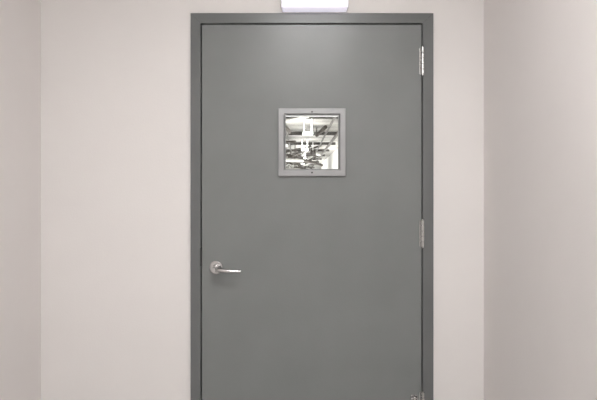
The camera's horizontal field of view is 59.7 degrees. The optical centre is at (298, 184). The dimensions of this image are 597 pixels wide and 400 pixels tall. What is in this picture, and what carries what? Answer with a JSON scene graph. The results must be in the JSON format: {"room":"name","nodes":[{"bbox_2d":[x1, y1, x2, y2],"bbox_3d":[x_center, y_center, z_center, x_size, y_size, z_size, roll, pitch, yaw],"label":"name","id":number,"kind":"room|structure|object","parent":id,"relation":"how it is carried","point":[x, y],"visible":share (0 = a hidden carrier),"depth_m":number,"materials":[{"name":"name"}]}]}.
{"room":"corridor","nodes":[
{"label":"corridor","id":0,"kind":"room"},
{"bbox_2d":[0,0,40,399],"bbox_3d":[-1.357,-0.065,0.318,0.120,2.750,4.600,0,0,0],"label":"wall","id":1,"kind":"structure","parent":0,"point":[20,20],"depth_m":2.42,"materials":[{"name":"paint"}]},
{"bbox_2d":[41,0,483,399],"bbox_3d":[-0.182,-0.065,2.688,2.470,2.750,0.140,0,0,0],"label":"wall","id":2,"kind":"structure","parent":0,"point":[116,74],"depth_m":2.62,"materials":[{"name":"paint"}]},
{"bbox_2d":[191,13,432,399],"bbox_3d":[0.068,0.225,2.684,1.215,2.170,0.168,0,0,0],"label":"door frame","id":3,"kind":"structure","parent":2,"relation":"attached to","point":[197,19],"depth_m":2.60,"materials":[{"name":"grey metal"}]},
{"bbox_2d":[200,247,201,265],"bbox_3d":[-0.489,0.360,2.619,0.006,0.090,0.039,0,0,0],"label":"strike plate","id":4,"kind":"object","parent":3,"relation":"attached to","point":[201,247],"visible":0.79,"depth_m":2.61,"materials":[{"name":"grey metal"}]},
{"bbox_2d":[202,25,420,399],"bbox_3d":[0.066,0.249,2.628,1.101,2.106,0.045,0,0,0],"label":"leaf","id":5,"kind":"object","parent":3,"relation":"attached to","point":[324,303],"visible":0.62,"depth_m":2.61,"materials":[{"name":"grey metal"}]},
{"bbox_2d":[209,261,222,273],"bbox_3d":[-0.412,0.412,2.591,0.068,0.068,0.031,0,0,0],"label":"rose","id":6,"kind":"object","parent":5,"relation":"attached to","point":[218,264],"visible":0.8,"depth_m":2.59,"materials":[{"name":"metal"}]},
{"bbox_2d":[214,266,240,273],"bbox_3d":[-0.356,0.418,2.546,0.150,0.032,0.050,0,0,17],"label":"lever","id":7,"kind":"object","parent":6,"relation":"attached to","point":[234,271],"visible":0.88,"depth_m":2.53,"materials":[{"name":"metal"}]},
{"bbox_2d":[278,108,345,175],"bbox_3d":[0.068,-0.214,2.608,0.335,0.338,0.032,0,0,0],"label":"window frame","id":8,"kind":"structure","parent":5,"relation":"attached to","point":[282,112],"depth_m":2.59,"materials":[{"name":"grey metal"}]},
{"bbox_2d":[286,116,337,116],"bbox_3d":[0.067,-0.214,2.647,0.335,0.337,0.031,0,0,0],"label":"trim","id":9,"kind":"structure","parent":8,"relation":"attached to","point":[286,116],"depth_m":2.64,"materials":[{"name":"white"}]},
{"bbox_2d":[410,395,417,399],"bbox_3d":[0.578,1.125,2.588,0.038,0.151,0.036,0,0,0],"label":"holder","id":10,"kind":"object","parent":5,"relation":"attached to","point":[413,397],"visible":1,"depth_m":2.59,"materials":[{"name":"metal"}]},
{"bbox_2d":[419,219,423,247],"bbox_3d":[0.617,0.242,2.596,0.023,0.143,0.021,0,0,0],"label":"hinge","id":11,"kind":"object","parent":3,"relation":"attached to","point":[421,222],"visible":1,"depth_m":2.59,"materials":[{"name":"metal"}]},
{"bbox_2d":[419,47,423,75],"bbox_3d":[0.617,-0.618,2.596,0.023,0.143,0.021,0,0,0],"label":"hinge","id":12,"kind":"object","parent":3,"relation":"attached to","point":[421,51],"visible":1,"depth_m":2.59,"materials":[{"name":"metal"}]},
{"bbox_2d":[419,391,423,399],"bbox_3d":[0.617,1.100,2.596,0.023,0.143,0.021,0,0,0],"label":"hinge","id":13,"kind":"object","parent":3,"relation":"attached to","point":[421,393],"visible":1,"depth_m":2.59,"materials":[{"name":"metal"}]},
{"bbox_2d":[281,0,347,11],"bbox_3d":[0.080,-0.976,2.582,0.331,0.210,0.072,0,0,0],"label":"exit sign","id":14,"kind":"object","parent":2,"relation":"attached to","point":[286,5],"visible":1,"depth_m":2.55,"materials":[{"name":"white plastic"}]},
{"bbox_2d":[287,165,319,168],"bbox_3d":[-0.650,-0.240,46.668,5.300,3.100,0.100,0,0,0],"label":"wall","id":15,"kind":"structure","parent":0,"point":[316,166],"depth_m":46.62,"materials":[{"name":"white paint"}]},
{"bbox_2d":[286,119,337,162],"bbox_3d":[-0.650,-1.840,24.738,5.300,0.100,43.960,0,0,0],"label":"ceiling","id":16,"kind":"structure","parent":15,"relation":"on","point":[303,125],"depth_m":18.80,"materials":[{"name":"white paint"}]},
{"bbox_2d":[286,117,337,168],"bbox_3d":[-0.825,-1.212,24.663,4.750,1.172,43.810,0,0,0],"label":"overhead services","id":17,"kind":"structure","parent":16,"relation":"hanging from","point":[292,159],"depth_m":21.77,"materials":[{"name":"metal"}]},
{"bbox_2d":[320,148,337,168],"bbox_3d":[1.950,-0.240,24.688,0.100,3.100,43.860,0,0,0],"label":"wall","id":18,"kind":"structure","parent":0,"point":[331,162],"depth_m":29.94,"materials":[{"name":"white paint"}]},
{"bbox_2d":[484,0,596,399],"bbox_3d":[0.993,-0.065,0.318,0.120,2.750,4.600,0,0,0],"label":"wall","id":19,"kind":"structure","parent":0,"point":[540,56],"depth_m":2.00,"materials":[{"name":"paint"}]}
]}

